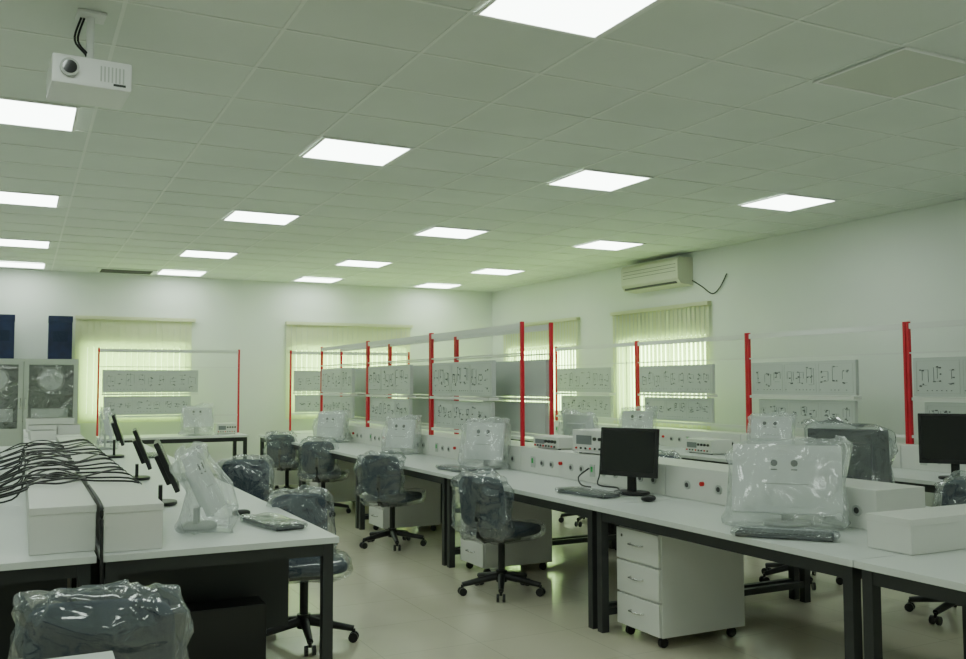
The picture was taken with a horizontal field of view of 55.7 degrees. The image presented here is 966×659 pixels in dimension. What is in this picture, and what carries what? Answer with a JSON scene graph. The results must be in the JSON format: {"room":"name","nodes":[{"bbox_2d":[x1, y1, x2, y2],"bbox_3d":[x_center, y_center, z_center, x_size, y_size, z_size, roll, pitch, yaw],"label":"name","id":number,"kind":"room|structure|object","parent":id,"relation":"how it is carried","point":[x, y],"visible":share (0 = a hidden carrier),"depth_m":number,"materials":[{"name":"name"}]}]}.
{"room":"electronics workshop","nodes":[
{"label":"electronics workshop","id":0,"kind":"room"},
{"bbox_2d":[0,268,491,477],"bbox_3d":[-4.713,0.766,14.321,11.320,3.164,0.250,2,-4,-27],"label":"wall","id":1,"kind":"structure","parent":0,"point":[249,316],"depth_m":14.59,"materials":[{"name":"paint"}]},
{"bbox_2d":[86,346,185,416],"bbox_3d":[-5.351,0.782,14.030,1.516,1.096,0.050,2,-4,-27],"label":"window","id":2,"kind":"structure","parent":1,"relation":"in","point":[125,346],"depth_m":14.04,"materials":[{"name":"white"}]},
{"bbox_2d":[75,315,195,422],"bbox_3d":[-5.262,0.607,13.864,1.720,1.590,0.065,2,-4,-27],"label":"vertical blind","id":3,"kind":"object","parent":2,"relation":"attached to","point":[132,332],"visible":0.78,"depth_m":13.80,"materials":[{"name":"fabric"}]},
{"bbox_2d":[291,347,396,412],"bbox_3d":[-2.312,0.866,15.563,2.026,1.096,0.050,2,-4,-27],"label":"window","id":4,"kind":"structure","parent":1,"relation":"in","point":[291,347],"depth_m":15.56,"materials":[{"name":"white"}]},
{"bbox_2d":[285,321,412,418],"bbox_3d":[-2.223,0.690,15.397,2.230,1.590,0.065,2,-4,-27],"label":"vertical blind","id":5,"kind":"object","parent":4,"relation":"attached to","point":[339,333],"visible":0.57,"depth_m":15.29,"materials":[{"name":"fabric"}]},
{"bbox_2d":[0,0,965,291],"bbox_3d":[-1.072,-1.313,6.939,11.070,0.104,16.409,2,-4,-27],"label":"ceiling","id":6,"kind":"structure","parent":0,"point":[717,102],"depth_m":6.19,"materials":[{"name":"tile"}]},
{"bbox_2d":[0,238,50,248],"bbox_3d":[-5.473,-1.018,10.794,0.660,0.007,0.600,2,-4,-27],"label":"ceiling light panel","id":7,"kind":"object","parent":6,"relation":"in","point":[3,242],"depth_m":10.81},
{"bbox_2d":[0,191,60,207],"bbox_3d":[-4.165,-1.174,8.211,0.660,0.007,0.600,2,-4,-27],"label":"ceiling light panel","id":8,"kind":"object","parent":6,"relation":"in","point":[6,197],"depth_m":8.24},
{"bbox_2d":[0,97,79,131],"bbox_3d":[-2.858,-1.330,5.627,0.660,0.007,0.600,2,-4,-27],"label":"ceiling light panel","id":9,"kind":"object","parent":6,"relation":"in","point":[15,112],"depth_m":5.65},
{"bbox_2d":[46,8,131,108],"bbox_3d":[-1.789,-1.242,4.156,0.327,0.365,0.334,2,-4,-30],"label":"ceiling projector","id":10,"kind":"object","parent":6,"relation":"hanging from","point":[87,80],"depth_m":4.08,"materials":[{"name":"plastic"}]},
{"bbox_2d":[178,250,238,258],"bbox_3d":[-3.536,-0.965,11.771,0.660,0.007,0.600,2,-4,-27],"label":"ceiling light panel","id":11,"kind":"object","parent":6,"relation":"in","point":[186,253],"depth_m":11.76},
{"bbox_2d":[222,210,301,224],"bbox_3d":[-2.228,-1.121,9.188,0.660,0.007,0.600,2,-4,-27],"label":"ceiling light panel","id":12,"kind":"object","parent":6,"relation":"in","point":[236,215],"depth_m":9.16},
{"bbox_2d":[299,137,413,166],"bbox_3d":[-0.921,-1.277,6.604,0.660,0.007,0.600,2,-4,-27],"label":"ceiling light panel","id":13,"kind":"object","parent":6,"relation":"in","point":[327,148],"depth_m":6.58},
{"bbox_2d":[413,226,489,238],"bbox_3d":[-0.354,-1.069,10.133,0.660,0.007,0.600,2,-4,-27],"label":"ceiling light panel","id":14,"kind":"object","parent":6,"relation":"in","point":[446,232],"depth_m":10.10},
{"bbox_2d":[474,0,660,39],"bbox_3d":[0.387,-1.433,4.020,0.660,0.007,0.600,2,-4,-27],"label":"ceiling light panel","id":15,"kind":"object","parent":6,"relation":"in","point":[591,19],"depth_m":4.13,"materials":[{"name":"plastic"}]},
{"bbox_2d":[545,169,652,191],"bbox_3d":[0.954,-1.226,7.549,0.660,0.007,0.600,2,-4,-27],"label":"ceiling light panel","id":16,"kind":"object","parent":6,"relation":"in","point":[588,179],"depth_m":7.53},
{"bbox_2d":[573,240,643,250],"bbox_3d":[1.521,-1.018,11.078,0.660,0.007,0.600,2,-4,-27],"label":"ceiling light panel","id":17,"kind":"object","parent":6,"relation":"in","point":[599,244],"depth_m":11.07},
{"bbox_2d":[738,194,838,211],"bbox_3d":[2.828,-1.174,8.495,0.660,0.007,0.600,2,-4,-27],"label":"ceiling light panel","id":18,"kind":"object","parent":6,"relation":"in","point":[783,202],"depth_m":8.47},
{"bbox_2d":[812,46,965,98],"bbox_3d":[2.261,-1.382,4.965,0.660,0.007,0.600,2,-4,-27],"label":"ceiling light panel","id":19,"kind":"object","parent":6,"relation":"in","point":[903,71],"depth_m":4.95,"materials":[{"name":"plastic"}]},
{"bbox_2d":[19,484,963,658],"bbox_3d":[-1.067,1.943,6.750,11.070,0.100,16.400,2,-4,-27],"label":"floor","id":20,"kind":"structure","parent":0,"point":[405,603],"depth_m":5.84,"materials":[{"name":"tile"}]},
{"bbox_2d":[0,476,25,505],"bbox_3d":[-3.604,1.500,6.358,1.259,0.750,2.034,2,-4,-27],"label":"workbench","id":21,"kind":"object","parent":20,"relation":"on","point":[21,499],"visible":0.02,"depth_m":5.94,"materials":[{"name":"laminate"}]},
{"bbox_2d":[0,439,141,599],"bbox_3d":[-3.170,1.266,6.105,1.500,0.787,5.320,2,-4,-27],"label":"power cable","id":22,"kind":"object","parent":21,"relation":"on","point":[53,476],"visible":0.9,"depth_m":5.78,"materials":[{"name":"black plastic"}]},
{"bbox_2d":[0,359,78,445],"bbox_3d":[-6.488,1.343,12.878,1.400,1.850,0.498,2,-4,-27],"label":"tall cabinet","id":23,"kind":"object","parent":20,"relation":"on","point":[29,388],"visible":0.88,"depth_m":12.98,"materials":[{"name":"grey"}]},
{"bbox_2d":[0,314,14,358],"bbox_3d":[-6.736,0.104,12.860,0.268,0.618,0.308,2,-4,-27],"label":"storage box","id":24,"kind":"object","parent":23,"relation":"on","point":[7,321],"visible":0.95,"depth_m":12.74,"materials":[{"name":"blue fabric"}]},
{"bbox_2d":[47,316,72,358],"bbox_3d":[-6.098,0.121,13.181,0.318,0.618,0.308,2,-4,-27],"label":"storage box","id":25,"kind":"object","parent":23,"relation":"on","point":[60,328],"visible":0.87,"depth_m":13.05,"materials":[{"name":"blue fabric"}]},
{"bbox_2d":[0,505,96,658],"bbox_3d":[-2.684,1.390,4.540,1.259,0.750,2.034,2,-4,-27],"label":"workbench","id":26,"kind":"object","parent":20,"relation":"on","point":[19,571],"visible":0.4,"depth_m":4.05,"materials":[{"name":"laminate"}]},
{"bbox_2d":[26,470,96,555],"bbox_3d":[-2.256,0.929,4.835,0.275,0.202,1.856,2,-4,-27],"label":"box","id":27,"kind":"object","parent":26,"relation":"on","point":[61,518],"visible":0.94,"depth_m":4.04,"materials":[{"name":"white"}]},
{"bbox_2d":[0,579,198,658],"bbox_3d":[-1.239,1.231,3.025,0.630,0.881,0.682,1,-4,-15],"label":"office chair","id":28,"kind":"object","parent":20,"relation":"on","point":[131,628],"visible":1,"depth_m":2.81,"materials":[{"name":"black plastic"}]},
{"bbox_2d":[111,454,184,470],"bbox_3d":[-3.470,1.639,8.706,1.069,0.750,2.034,2,-4,-27],"label":"workbench","id":29,"kind":"object","parent":20,"relation":"on","point":[128,462],"visible":0.03,"depth_m":8.56,"materials":[{"name":"laminate"}]},
{"bbox_2d":[76,469,245,599],"bbox_3d":[-2.550,1.529,6.889,1.069,0.750,2.034,2,-4,-27],"label":"workbench","id":30,"kind":"object","parent":20,"relation":"on","point":[156,478],"visible":0.08,"depth_m":6.62,"materials":[{"name":"laminate"}]},
{"bbox_2d":[65,450,117,471],"bbox_3d":[-2.886,1.041,6.709,0.255,0.202,1.936,2,-4,-27],"label":"box","id":31,"kind":"object","parent":30,"relation":"on","point":[78,457],"visible":0.23,"depth_m":6.46,"materials":[{"name":"white"}]},
{"bbox_2d":[132,428,151,480],"bbox_3d":[-2.682,0.970,7.117,0.198,0.393,0.420,1,-4,-21],"label":"monitor","id":32,"kind":"object","parent":30,"relation":"on","point":[140,449],"visible":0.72,"depth_m":7.00,"materials":[{"name":"black plastic"}]},
{"bbox_2d":[95,433,248,479],"bbox_3d":[-4.493,1.909,13.223,2.014,0.750,0.814,2,-4,-27],"label":"workbench","id":33,"kind":"object","parent":20,"relation":"on","point":[208,437],"visible":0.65,"depth_m":13.06,"materials":[{"name":"grey metal"}]},
{"bbox_2d":[96,347,239,435],"bbox_3d":[-4.626,0.916,13.541,2.012,1.268,0.100,2,-4,-27],"label":"frame","id":34,"kind":"object","parent":33,"relation":"on","point":[114,382],"visible":0.98,"depth_m":13.40,"materials":[{"name":"red paint"}]},
{"bbox_2d":[183,407,211,435],"bbox_3d":[-4.147,1.295,13.256,0.525,0.477,0.312,2,-4,-29],"label":"monitor","id":35,"kind":"object","parent":33,"relation":"on","point":[196,418],"visible":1,"depth_m":13.22,"materials":[{"name":"plastic"}]},
{"bbox_2d":[90,493,338,658],"bbox_3d":[-1.631,1.419,5.071,1.069,0.750,2.034,2,-4,-27],"label":"workbench","id":36,"kind":"object","parent":20,"relation":"on","point":[235,558],"visible":0.66,"depth_m":4.55,"materials":[{"name":"laminate"}]},
{"bbox_2d":[79,469,163,552],"bbox_3d":[-1.984,0.934,4.928,0.255,0.202,1.936,2,-4,-27],"label":"box","id":37,"kind":"object","parent":36,"relation":"on","point":[133,516],"visible":0.87,"depth_m":4.10,"materials":[{"name":"white"}]},
{"bbox_2d":[153,439,179,505],"bbox_3d":[-1.972,0.881,5.631,0.202,0.391,0.420,1,-4,-19],"label":"monitor","id":38,"kind":"object","parent":36,"relation":"on","point":[164,465],"visible":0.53,"depth_m":5.51,"materials":[{"name":"black plastic"}]},
{"bbox_2d":[177,449,225,530],"bbox_3d":[-1.418,0.802,4.719,0.330,0.437,0.523,0,-3,-7],"label":"monitor","id":39,"kind":"object","parent":36,"relation":"on","point":[200,477],"visible":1,"depth_m":4.63,"materials":[{"name":"plastic"}]},
{"bbox_2d":[240,512,307,530],"bbox_3d":[-1.107,1.006,4.802,0.202,0.036,0.500,2,-4,-37],"label":"keyboard","id":40,"kind":"object","parent":36,"relation":"on","point":[271,521],"visible":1,"depth_m":4.76,"materials":[{"name":"black plastic"}]},
{"bbox_2d":[173,596,266,658],"bbox_3d":[-1.310,1.560,4.518,0.446,0.400,0.190,2,-4,-27],"label":"computer tower","id":41,"kind":"object","parent":20,"relation":"on","point":[234,628],"visible":0.87,"depth_m":4.46,"materials":[{"name":"black plastic"}]},
{"bbox_2d":[215,453,275,500],"bbox_3d":[-2.045,1.497,7.602,0.623,0.896,0.695,0,-3,3],"label":"office chair","id":42,"kind":"object","parent":20,"relation":"on","point":[251,476],"visible":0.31,"depth_m":7.80,"materials":[{"name":"black plastic"}]},
{"bbox_2d":[261,431,308,499],"bbox_3d":[-2.562,1.760,11.936,0.623,0.885,0.674,-1,-3,8],"label":"office chair","id":43,"kind":"object","parent":20,"relation":"on","point":[280,448],"visible":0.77,"depth_m":11.72,"materials":[{"name":"fabric"}]},
{"bbox_2d":[258,433,350,493],"bbox_3d":[-2.401,1.863,12.522,0.854,0.750,2.174,2,-4,-27],"label":"workbench","id":44,"kind":"object","parent":20,"relation":"on","point":[300,436],"visible":0.28,"depth_m":12.89,"materials":[{"name":"laminate"}]},
{"bbox_2d":[316,413,345,441],"bbox_3d":[-1.915,1.224,11.641,0.577,0.415,0.338,-2,-4,33],"label":"monitor","id":45,"kind":"object","parent":44,"relation":"on","point":[332,426],"visible":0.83,"depth_m":11.60,"materials":[{"name":"plastic"}]},
{"bbox_2d":[328,421,387,443],"bbox_3d":[-1.735,1.363,12.205,0.400,0.204,1.952,2,-4,-27],"label":"console","id":46,"kind":"object","parent":44,"relation":"on","point":[353,432],"visible":0.42,"depth_m":11.67,"materials":[{"name":"white"}]},
{"bbox_2d":[319,341,366,426],"bbox_3d":[-1.866,0.725,12.178,0.100,1.063,1.952,2,-4,-27],"label":"frame","id":47,"kind":"object","parent":46,"relation":"on","point":[336,381],"visible":0.94,"depth_m":12.25,"materials":[{"name":"red paint"}]},
{"bbox_2d":[340,344,388,421],"bbox_3d":[-1.607,0.733,12.308,0.100,1.063,1.952,2,-4,-27],"label":"frame","id":48,"kind":"object","parent":46,"relation":"on","point":[360,373],"visible":0.35,"depth_m":12.35,"materials":[{"name":"red paint"}]},
{"bbox_2d":[265,484,358,655],"bbox_3d":[-1.047,1.373,5.338,0.623,0.871,0.680,1,-4,-19],"label":"office chair","id":49,"kind":"object","parent":20,"relation":"on","point":[313,508],"visible":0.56,"depth_m":5.29,"materials":[{"name":"black plastic"}]},
{"bbox_2d":[296,437,350,516],"bbox_3d":[-1.840,1.671,10.511,0.623,0.891,0.673,0,-3,5],"label":"office chair","id":50,"kind":"object","parent":20,"relation":"on","point":[318,466],"visible":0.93,"depth_m":10.29,"materials":[{"name":"fabric"}]},
{"bbox_2d":[309,459,355,502],"bbox_3d":[-1.796,1.840,11.242,0.653,0.640,0.410,2,-4,-27],"label":"drawer pedestal","id":51,"kind":"object","parent":20,"relation":"on","point":[345,490],"visible":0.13,"depth_m":11.07,"materials":[{"name":"white"}]},
{"bbox_2d":[287,429,419,433],"bbox_3d":[-1.998,1.978,14.482,2.024,0.750,0.814,2,-4,-27],"label":"workbench","id":52,"kind":"object","parent":20,"relation":"on","point":[309,431],"visible":0.17,"depth_m":14.18,"materials":[{"name":"laminate"}]},
{"bbox_2d":[289,350,409,430],"bbox_3d":[-2.131,0.984,14.800,2.022,1.268,0.100,2,-4,-27],"label":"frame","id":53,"kind":"object","parent":52,"relation":"on","point":[305,382],"visible":0.39,"depth_m":14.46,"materials":[{"name":"red paint"}]},
{"bbox_2d":[301,442,414,528],"bbox_3d":[-1.419,1.745,10.580,0.854,0.750,2.174,2,-4,-27],"label":"workbench","id":54,"kind":"object","parent":20,"relation":"on","point":[348,451],"visible":0.23,"depth_m":10.12,"materials":[{"name":"laminate"}]},
{"bbox_2d":[365,427,452,454],"bbox_3d":[-0.851,1.258,10.459,0.400,0.204,1.952,2,-4,-27],"label":"console","id":55,"kind":"object","parent":54,"relation":"on","point":[376,436],"visible":0.37,"depth_m":10.59,"materials":[{"name":"white"}]},
{"bbox_2d":[366,333,429,434],"bbox_3d":[-0.982,0.620,10.431,0.100,1.063,1.952,2,-4,-27],"label":"frame","id":56,"kind":"object","parent":55,"relation":"on","point":[393,379],"visible":0.97,"depth_m":10.54,"materials":[{"name":"red paint"}]},
{"bbox_2d":[389,337,454,433],"bbox_3d":[-0.723,0.627,10.562,0.100,1.063,1.952,2,-4,-27],"label":"frame","id":57,"kind":"object","parent":55,"relation":"on","point":[420,406],"visible":0.38,"depth_m":10.48,"materials":[{"name":"red paint"}]},
{"bbox_2d":[357,449,427,550],"bbox_3d":[-0.844,1.542,8.444,0.623,0.900,0.675,-1,-4,21],"label":"office chair","id":58,"kind":"object","parent":20,"relation":"on","point":[380,473],"visible":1,"depth_m":8.27,"materials":[{"name":"fabric"}]},
{"bbox_2d":[369,474,440,530],"bbox_3d":[-0.813,1.723,9.300,0.653,0.640,0.410,2,-4,-27],"label":"drawer pedestal","id":59,"kind":"object","parent":20,"relation":"on","point":[428,513],"visible":0.52,"depth_m":9.16,"materials":[{"name":"white"}]},
{"bbox_2d":[356,453,513,565],"bbox_3d":[-0.436,1.628,8.638,0.854,0.750,2.174,2,-4,-27],"label":"workbench","id":60,"kind":"object","parent":20,"relation":"on","point":[417,465],"visible":0.35,"depth_m":8.18,"materials":[{"name":"laminate"}]},
{"bbox_2d":[385,419,416,453],"bbox_3d":[-0.861,1.105,9.669,0.469,0.416,0.317,-2,-4,33],"label":"monitor","id":61,"kind":"object","parent":60,"relation":"on","point":[400,433],"visible":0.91,"depth_m":9.63,"materials":[{"name":"plastic"}]},
{"bbox_2d":[428,434,532,470],"bbox_3d":[0.033,1.152,8.713,0.400,0.204,1.952,2,-4,-27],"label":"console","id":62,"kind":"object","parent":60,"relation":"on","point":[452,446],"visible":0.37,"depth_m":8.81,"materials":[{"name":"white"}]},
{"bbox_2d":[430,321,524,445],"bbox_3d":[-0.098,0.514,8.685,0.100,1.063,1.952,2,-4,-27],"label":"frame","id":63,"kind":"object","parent":62,"relation":"on","point":[470,378],"visible":0.97,"depth_m":8.74,"materials":[{"name":"red paint"}]},
{"bbox_2d":[455,322,553,436],"bbox_3d":[0.161,0.521,8.816,0.100,1.063,1.952,2,-4,-27],"label":"frame","id":64,"kind":"object","parent":62,"relation":"on","point":[538,374],"visible":0.68,"depth_m":8.29,"materials":[{"name":"red paint"}]},
{"bbox_2d":[464,422,504,469],"bbox_3d":[0.017,0.979,7.923,0.496,0.456,0.342,-2,-4,33],"label":"monitor","id":65,"kind":"object","parent":60,"relation":"on","point":[484,441],"visible":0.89,"depth_m":7.89,"materials":[{"name":"plastic"}]},
{"bbox_2d":[451,469,546,601],"bbox_3d":[0.119,1.427,6.528,0.623,0.897,0.682,-3,-4,37],"label":"office chair","id":66,"kind":"object","parent":20,"relation":"on","point":[484,510],"visible":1,"depth_m":6.39,"materials":[{"name":"fabric"}]},
{"bbox_2d":[460,500,551,571],"bbox_3d":[0.170,1.605,7.357,0.653,0.640,0.410,2,-4,-27],"label":"drawer pedestal","id":67,"kind":"object","parent":20,"relation":"on","point":[539,550],"visible":0.52,"depth_m":7.21,"materials":[{"name":"white"}]},
{"bbox_2d":[509,436,532,441],"bbox_3d":[1.191,1.829,12.109,0.874,0.750,1.954,2,-4,-27],"label":"workbench","id":68,"kind":"object","parent":20,"relation":"on","point":[527,439],"visible":0.04,"depth_m":12.41,"materials":[{"name":"laminate"}]},
{"bbox_2d":[554,420,621,434],"bbox_3d":[1.485,1.360,12.286,0.260,0.204,1.952,2,-4,-27],"label":"console","id":69,"kind":"object","parent":68,"relation":"on","point":[558,425],"visible":0.08,"depth_m":12.78,"materials":[{"name":"white"}]},
{"bbox_2d":[555,341,636,420],"bbox_3d":[1.492,0.726,12.328,0.100,1.063,1.952,2,-4,-27],"label":"frame","id":70,"kind":"object","parent":69,"relation":"on","point":[600,379],"visible":0.99,"depth_m":12.42,"materials":[{"name":"red paint"}]},
{"bbox_2d":[441,484,614,548],"bbox_3d":[0.350,1.649,9.034,0.874,0.750,2.174,2,-4,-27],"label":"workbench","id":71,"kind":"object","parent":20,"relation":"on","point":[611,527],"visible":0.03,"depth_m":8.24,"materials":[{"name":"grey metal"}]},
{"bbox_2d":[562,414,593,435],"bbox_3d":[0.835,0.961,8.219,0.279,0.523,0.527,2,-4,-32],"label":"monitor","id":72,"kind":"object","parent":71,"relation":"on","point":[571,422],"visible":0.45,"depth_m":8.22,"materials":[{"name":"plastic"}]},
{"bbox_2d":[443,470,682,628],"bbox_3d":[0.547,1.510,6.696,0.854,0.750,2.174,2,-4,-27],"label":"workbench","id":73,"kind":"object","parent":20,"relation":"on","point":[535,489],"visible":0.43,"depth_m":6.20,"materials":[{"name":"laminate"}]},
{"bbox_2d":[556,486,622,498],"bbox_3d":[0.694,1.075,6.069,0.205,0.040,0.505,2,-4,-37],"label":"keyboard","id":74,"kind":"object","parent":73,"relation":"on","point":[580,490],"visible":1,"depth_m":6.03,"materials":[{"name":"black plastic"}]},
{"bbox_2d":[520,446,702,494],"bbox_3d":[0.916,1.046,6.966,0.400,0.204,1.952,2,-4,-27],"label":"console","id":75,"kind":"object","parent":73,"relation":"on","point":[563,463],"visible":0.52,"depth_m":6.96,"materials":[{"name":"white"}]},
{"bbox_2d":[533,435,572,449],"bbox_3d":[0.616,0.930,7.551,0.265,0.098,0.400,2,-4,-27],"label":"instrument","id":76,"kind":"object","parent":75,"relation":"on","point":[559,442],"visible":0.95,"depth_m":7.41,"materials":[{"name":"white"}]},
{"bbox_2d":[573,428,600,453],"bbox_3d":[0.932,0.852,6.929,0.295,0.178,0.460,2,-4,-37],"label":"instrument","id":77,"kind":"object","parent":75,"relation":"on","point":[584,440],"visible":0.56,"depth_m":6.91,"materials":[{"name":"white"}]},
{"bbox_2d":[599,427,659,495],"bbox_3d":[0.988,0.876,6.095,0.430,0.440,0.190,-3,-4,39],"label":"monitor","id":78,"kind":"object","parent":73,"relation":"on","point":[633,453],"visible":0.9,"depth_m":6.05,"materials":[{"name":"black plastic"}]},
{"bbox_2d":[552,525,799,599],"bbox_3d":[1.333,1.532,7.092,0.874,0.750,2.174,2,-4,-27],"label":"workbench","id":79,"kind":"object","parent":20,"relation":"on","point":[793,572],"visible":0.07,"depth_m":6.31,"materials":[{"name":"grey metal"}]},
{"bbox_2d":[617,526,744,647],"bbox_3d":[1.153,1.488,5.415,0.653,0.640,0.410,2,-4,-27],"label":"drawer pedestal","id":80,"kind":"object","parent":20,"relation":"on","point":[669,587],"visible":0.94,"depth_m":5.24,"materials":[{"name":"white"}]},
{"bbox_2d":[659,445,732,460],"bbox_3d":[2.075,1.724,10.363,0.874,0.750,1.954,2,-4,-27],"label":"workbench","id":81,"kind":"object","parent":20,"relation":"on","point":[684,455],"visible":0.12,"depth_m":9.62,"materials":[{"name":"grey metal"}]},
{"bbox_2d":[622,410,653,428],"bbox_3d":[1.808,1.120,10.622,0.488,0.486,0.330,-2,-4,33],"label":"monitor","id":82,"kind":"object","parent":81,"relation":"on","point":[630,419],"visible":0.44,"depth_m":10.59,"materials":[{"name":"plastic"}]},
{"bbox_2d":[653,426,750,451],"bbox_3d":[2.369,1.255,10.540,0.260,0.204,1.952,2,-4,-27],"label":"console","id":83,"kind":"object","parent":81,"relation":"on","point":[672,437],"visible":0.44,"depth_m":10.43,"materials":[{"name":"white"}]},
{"bbox_2d":[636,333,748,432],"bbox_3d":[2.376,0.621,10.582,0.100,1.063,1.952,2,-4,-27],"label":"frame","id":84,"kind":"object","parent":83,"relation":"on","point":[699,379],"visible":0.97,"depth_m":10.64,"materials":[{"name":"red paint"}]},
{"bbox_2d":[685,438,731,454],"bbox_3d":[2.370,1.230,9.655,0.295,0.148,0.420,2,-4,-27],"label":"instrument","id":85,"kind":"object","parent":81,"relation":"on","point":[711,446],"visible":1,"depth_m":9.51,"materials":[{"name":"white"}]},
{"bbox_2d":[592,499,965,658],"bbox_3d":[1.481,1.399,4.851,0.854,0.750,1.954,2,-4,-27],"label":"workbench","id":86,"kind":"object","parent":20,"relation":"on","point":[698,522],"visible":0.69,"depth_m":4.62,"materials":[{"name":"laminate"}]},
{"bbox_2d":[729,525,840,541],"bbox_3d":[1.446,0.974,4.386,0.506,0.039,0.204,-2,-4,23],"label":"keyboard","id":87,"kind":"object","parent":86,"relation":"on","point":[773,533],"visible":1,"depth_m":4.35,"materials":[{"name":"black plastic"}]},
{"bbox_2d":[732,444,842,527],"bbox_3d":[1.573,0.779,4.709,0.662,0.468,0.305,-1,-4,21],"label":"monitor","id":88,"kind":"object","parent":86,"relation":"on","point":[788,481],"visible":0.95,"depth_m":4.71,"materials":[{"name":"plastic"}]},
{"bbox_2d":[666,462,924,529],"bbox_3d":[1.735,0.949,5.349,0.400,0.204,1.662,2,-4,-27],"label":"console","id":89,"kind":"object","parent":86,"relation":"on","point":[708,482],"visible":0.43,"depth_m":4.85,"materials":[{"name":"white"}]},
{"bbox_2d":[866,504,965,554],"bbox_3d":[2.196,0.906,4.216,0.944,0.152,0.236,2,-4,-27],"label":"box","id":90,"kind":"object","parent":86,"relation":"on","point":[917,531],"visible":1,"depth_m":4.00,"materials":[{"name":"white"}]},
{"bbox_2d":[692,454,901,468],"bbox_3d":[2.959,1.618,8.617,0.874,0.750,1.954,2,-4,-27],"label":"workbench","id":91,"kind":"object","parent":20,"relation":"on","point":[721,458],"visible":0.16,"depth_m":9.09,"materials":[{"name":"grey metal"}]},
{"bbox_2d":[751,416,791,444],"bbox_3d":[2.759,1.007,8.760,0.495,0.487,0.324,-2,-4,33],"label":"monitor","id":92,"kind":"object","parent":91,"relation":"on","point":[768,430],"visible":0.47,"depth_m":8.72,"materials":[{"name":"plastic"}]},
{"bbox_2d":[741,434,905,467],"bbox_3d":[3.252,1.149,8.793,0.260,0.204,1.952,2,-4,-27],"label":"console","id":93,"kind":"object","parent":91,"relation":"on","point":[745,438],"visible":0.08,"depth_m":8.16,"materials":[{"name":"white"}]},
{"bbox_2d":[747,322,908,443],"bbox_3d":[3.260,0.515,8.835,0.100,1.063,1.952,2,-4,-27],"label":"frame","id":94,"kind":"object","parent":93,"relation":"on","point":[834,377],"visible":0.93,"depth_m":8.88,"materials":[{"name":"red paint"}]},
{"bbox_2d":[759,562,842,589],"bbox_3d":[2.390,1.450,6.899,0.687,0.886,0.623,1,-4,-17],"label":"office chair","id":95,"kind":"object","parent":20,"relation":"on","point":[777,567],"visible":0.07,"depth_m":6.80,"materials":[{"name":"black plastic"}]},
{"bbox_2d":[744,506,927,602],"bbox_3d":[2.266,1.420,5.247,0.874,0.750,1.954,2,-4,-27],"label":"workbench","id":96,"kind":"object","parent":20,"relation":"on","point":[803,583],"visible":0.12,"depth_m":6.17,"materials":[{"name":"grey metal"}]},
{"bbox_2d":[801,417,898,482],"bbox_3d":[2.206,0.795,5.508,0.538,0.528,0.263,-2,-4,33],"label":"monitor","id":97,"kind":"object","parent":96,"relation":"on","point":[865,451],"visible":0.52,"depth_m":5.46,"materials":[{"name":"black"}]},
{"bbox_2d":[854,549,965,658],"bbox_3d":[2.414,1.287,3.007,0.854,0.750,2.174,2,-4,-27],"label":"workbench","id":98,"kind":"object","parent":20,"relation":"on","point":[941,576],"visible":0.96,"depth_m":3.72,"materials":[{"name":"laminate"}]},
{"bbox_2d":[891,469,964,493],"bbox_3d":[3.842,1.513,6.870,0.874,0.750,1.954,2,-4,-27],"label":"workbench","id":99,"kind":"object","parent":20,"relation":"on","point":[927,479],"visible":0.2,"depth_m":7.12,"materials":[{"name":"grey metal"}]},
{"bbox_2d":[901,444,965,474],"bbox_3d":[4.136,1.044,7.047,0.260,0.204,1.952,2,-4,-27],"label":"console","id":100,"kind":"object","parent":99,"relation":"on","point":[909,452],"visible":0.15,"depth_m":7.73,"materials":[{"name":"white"}]},
{"bbox_2d":[906,319,965,443],"bbox_3d":[4.143,0.409,7.089,0.100,1.063,1.952,2,-4,-27],"label":"frame","id":101,"kind":"object","parent":100,"relation":"on","point":[934,376],"visible":0.65,"depth_m":7.70,"materials":[{"name":"red paint"}]},
{"bbox_2d":[918,413,965,479],"bbox_3d":[3.598,0.892,6.974,0.500,0.500,0.190,-2,-4,23],"label":"monitor","id":102,"kind":"object","parent":99,"relation":"on","point":[941,437],"visible":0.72,"depth_m":6.96,"materials":[{"name":"black plastic"}]},
{"bbox_2d":[904,472,965,625],"bbox_3d":[3.043,1.387,5.840,0.697,0.882,0.623,2,-4,-37],"label":"office chair","id":103,"kind":"object","parent":20,"relation":"on","point":[953,492],"visible":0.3,"depth_m":6.03,"materials":[{"name":"black plastic"}]},
{"bbox_2d":[492,199,965,506],"bbox_3d":[3.982,0.453,9.395,0.250,3.164,16.400,2,-4,-27],"label":"wall","id":104,"kind":"structure","parent":0,"point":[908,265],"depth_m":9.98,"materials":[{"name":"paint"}]},
{"bbox_2d":[515,345,575,413],"bbox_3d":[1.089,0.835,15.176,0.050,1.096,2.246,2,-4,-27],"label":"window","id":105,"kind":"structure","parent":104,"relation":"in","point":[566,345],"depth_m":15.02,"materials":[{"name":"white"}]},
{"bbox_2d":[524,317,579,368],"bbox_3d":[1.118,0.240,14.713,0.065,0.788,1.709,2,-4,-27],"label":"vertical blind","id":106,"kind":"object","parent":105,"relation":"attached to","point":[571,320],"depth_m":14.64,"materials":[{"name":"fabric"}]},
{"bbox_2d":[621,256,692,293],"bbox_3d":[2.307,-0.716,12.221,0.251,0.360,1.220,2,-4,-27],"label":"air conditioner","id":107,"kind":"object","parent":104,"relation":"attached to","point":[676,272],"visible":1,"depth_m":12.01,"materials":[{"name":"beige"}]},
{"bbox_2d":[626,335,705,410],"bbox_3d":[2.521,0.663,12.347,0.050,1.096,1.896,2,-4,-27],"label":"window","id":108,"kind":"structure","parent":104,"relation":"in","point":[704,335],"depth_m":12.62,"materials":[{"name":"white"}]},
{"bbox_2d":[610,301,710,428],"bbox_3d":[2.343,0.494,12.270,0.065,1.590,2.105,2,-4,-27],"label":"vertical blind","id":109,"kind":"object","parent":108,"relation":"attached to","point":[656,324],"visible":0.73,"depth_m":12.27,"materials":[{"name":"fabric"}]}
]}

